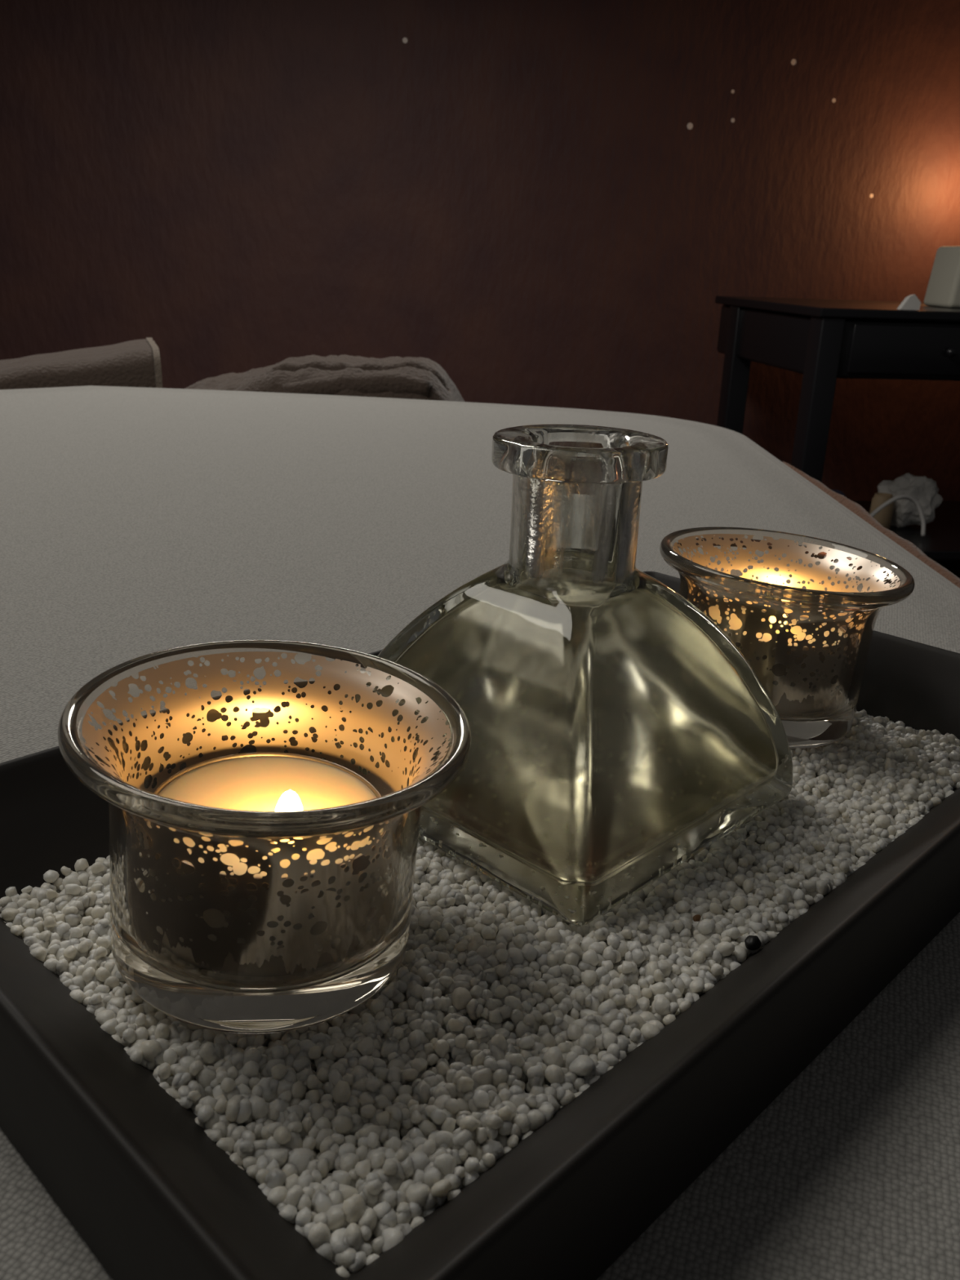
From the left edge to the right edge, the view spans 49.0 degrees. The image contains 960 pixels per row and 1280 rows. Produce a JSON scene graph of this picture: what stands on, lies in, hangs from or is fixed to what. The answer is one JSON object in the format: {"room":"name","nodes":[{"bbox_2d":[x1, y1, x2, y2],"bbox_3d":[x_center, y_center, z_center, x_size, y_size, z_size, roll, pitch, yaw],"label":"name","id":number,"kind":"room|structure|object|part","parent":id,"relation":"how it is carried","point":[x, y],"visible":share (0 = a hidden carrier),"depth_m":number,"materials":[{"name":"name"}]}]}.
{"room":"spa","nodes":[
{"label":"spa","id":0,"kind":"room"},
{"bbox_2d":[0,0,959,501],"bbox_3d":[0.324,-1.615,3.079,6.000,2.600,0.080,-1,20,-8],"label":"wall","id":1,"kind":"structure","parent":0,"point":[551,203],"depth_m":3.09,"materials":[{"name":"red paint"}]},
{"bbox_2d":[933,560,959,578],"bbox_3d":[-0.007,0.206,1.937,7.200,0.060,6.500,2,20,0],"label":"floor","id":2,"kind":"structure","parent":0,"point":[953,566],"depth_m":3.17,"materials":[{"name":"grey"}]},
{"bbox_2d":[0,385,959,1279],"bbox_3d":[-0.182,0.337,0.448,0.778,0.700,2.114,2,20,0],"label":"table","id":3,"kind":"object","parent":2,"relation":"on","point":[135,522],"visible":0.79,"depth_m":0.43,"materials":[{"name":"fabric"}]},
{"bbox_2d":[0,337,162,390],"bbox_3d":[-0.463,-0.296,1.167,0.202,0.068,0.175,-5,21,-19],"label":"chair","id":4,"kind":"object","parent":3,"relation":"on","point":[136,362],"visible":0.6,"depth_m":1.11,"materials":[{"name":"brown fabric"}]},
{"bbox_2d":[185,354,464,401],"bbox_3d":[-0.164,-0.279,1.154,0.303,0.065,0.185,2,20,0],"label":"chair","id":5,"kind":"object","parent":3,"relation":"on","point":[392,377],"visible":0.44,"depth_m":1.08,"materials":[{"name":"brown fabric"}]},
{"bbox_2d":[0,571,959,1279],"bbox_3d":[0.021,0.035,0.235,0.146,0.027,0.253,20,27,41],"label":"serving tray","id":6,"kind":"object","parent":3,"relation":"on","point":[131,1168],"visible":0.38,"depth_m":0.14,"materials":[{"name":"black wood"}]},
{"bbox_2d":[0,709,959,1277],"bbox_3d":[0.021,0.040,0.237,0.113,0.010,0.221,20,27,41],"label":"pebbles","id":7,"kind":"object","parent":6,"relation":"on","point":[548,1020],"visible":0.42,"depth_m":0.17,"materials":[{"name":"white gravel"}]},
{"bbox_2d":[57,639,471,1033],"bbox_3d":[-0.035,0.033,0.181,0.066,0.049,0.066,8,21,15],"label":"votive holder","id":8,"kind":"object","parent":7,"relation":"on","point":[222,919],"visible":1,"depth_m":0.17,"materials":[{"name":"silver glass"}]},
{"bbox_2d":[153,751,381,811],"bbox_3d":[-0.037,0.035,0.182,0.041,0.027,0.040,7,21,14],"label":"tealight candle","id":9,"kind":"object","parent":8,"relation":"in","point":[260,781],"visible":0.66,"depth_m":0.19,"materials":[{"name":"white wax"}]},
{"bbox_2d":[377,424,792,925],"bbox_3d":[0.019,-0.003,0.233,0.079,0.083,0.079,20,27,41],"label":"glass bottle","id":10,"kind":"object","parent":7,"relation":"on","point":[619,733],"visible":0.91,"depth_m":0.21,"materials":[{"name":"glass"}]},
{"bbox_2d":[693,914,701,921],"bbox_3d":[0.041,0.052,0.198,0.001,0.001,0.002,19,26,39],"label":"crumb","id":11,"kind":"object","parent":7,"relation":"on","point":[696,917],"visible":1,"depth_m":0.20,"materials":[{"name":"brown"}]},
{"bbox_2d":[744,935,760,950],"bbox_3d":[0.050,0.055,0.192,0.003,0.003,0.004,20,27,40],"label":"pebble","id":12,"kind":"object","parent":7,"relation":"on","point":[752,942],"visible":1,"depth_m":0.19,"materials":[{"name":"black stone"}]},
{"bbox_2d":[659,526,914,748],"bbox_3d":[0.080,-0.001,0.288,0.066,0.048,0.066,-1,20,-9],"label":"votive holder","id":13,"kind":"object","parent":7,"relation":"on","point":[802,611],"visible":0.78,"depth_m":0.27,"materials":[{"name":"silver glass"}]},
{"bbox_2d":[782,461,959,587],"bbox_3d":[0.223,0.222,0.312,0.020,0.346,1.140,2,20,0],"label":"blanket","id":14,"kind":"object","parent":3,"relation":"hanging from","point":[854,507],"visible":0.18,"depth_m":0.60,"materials":[{"name":"brown fabric"}]},
{"bbox_2d":[715,295,959,559],"bbox_3d":[1.369,-0.573,3.042,1.256,0.740,0.738,-1,20,-8],"label":"console table","id":15,"kind":"object","parent":2,"relation":"on","point":[824,340],"visible":0.71,"depth_m":2.61,"materials":[{"name":"black paint"}]},
{"bbox_3d":[0.751,-0.631,3.169,0.060,0.720,0.070,-1,20,-8],"label":"leg","id":16,"kind":"part","parent":15,"relation":"part of","materials":[{"name":"black paint"}]},
{"bbox_3d":[0.830,-0.446,2.668,0.060,0.720,0.070,-1,20,-8],"label":"leg","id":17,"kind":"part","parent":15,"relation":"part of","materials":[{"name":"black paint"}]},
{"bbox_2d":[831,489,847,497],"bbox_3d":[1.007,-0.399,3.105,0.200,0.093,0.120,-1,20,-8],"label":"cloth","id":18,"kind":"object","parent":15,"relation":"on","point":[838,491],"visible":0.02,"depth_m":3.08,"materials":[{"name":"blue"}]},
{"bbox_2d":[869,492,894,529],"bbox_3d":[1.147,-0.365,3.009,0.062,0.104,0.062,2,20,0],"label":"pot","id":19,"kind":"object","parent":15,"relation":"on","point":[883,517],"visible":0.7,"depth_m":2.98,"materials":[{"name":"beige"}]},
{"bbox_2d":[870,494,925,536],"bbox_3d":[1.134,-0.335,2.889,0.232,0.126,0.024,-5,21,-19],"label":"cable","id":20,"kind":"object","parent":15,"relation":"on","point":[913,500],"visible":0.76,"depth_m":2.89,"materials":[{"name":"white plastic"}]},
{"bbox_3d":[1.151,-0.712,2.590,0.510,0.115,0.010,-1,20,-8],"label":"drawer","id":21,"kind":"part","parent":15,"relation":"part of","materials":[{"name":"black paint"}]},
{"bbox_2d":[852,500,959,559],"bbox_3d":[1.361,-0.335,3.138,1.190,0.025,0.620,-1,20,-8],"label":"shelf","id":22,"kind":"object","parent":15,"relation":"attached to","point":[941,540],"depth_m":3.02,"materials":[{"name":"black paint"}]},
{"bbox_2d":[896,293,920,310],"bbox_3d":[1.043,-0.822,2.558,0.050,0.036,0.020,-1,20,-8],"label":"folded card","id":23,"kind":"object","parent":15,"relation":"on","point":[912,302],"visible":1,"depth_m":2.55,"materials":[{"name":"white paper"}]},
{"bbox_2d":[877,472,942,528],"bbox_3d":[1.247,-0.408,3.062,0.185,0.155,0.131,2,20,0],"label":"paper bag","id":24,"kind":"object","parent":15,"relation":"on","point":[924,490],"visible":0.79,"depth_m":3.02,"materials":[{"name":"white paper"}]},
{"bbox_2d":[924,245,959,308],"bbox_3d":[1.346,-0.975,2.835,0.231,0.155,0.140,-1,20,-8],"label":"tissue box","id":25,"kind":"object","parent":15,"relation":"on","point":[943,290],"visible":1,"depth_m":2.81,"materials":[{"name":"beige"}]},
{"bbox_3d":[1.153,-0.704,2.577,0.024,0.024,0.024,-1,20,-8],"label":"drawer knob","id":26,"kind":"part","parent":15,"relation":"part of","materials":[{"name":"black paint"}]}
]}

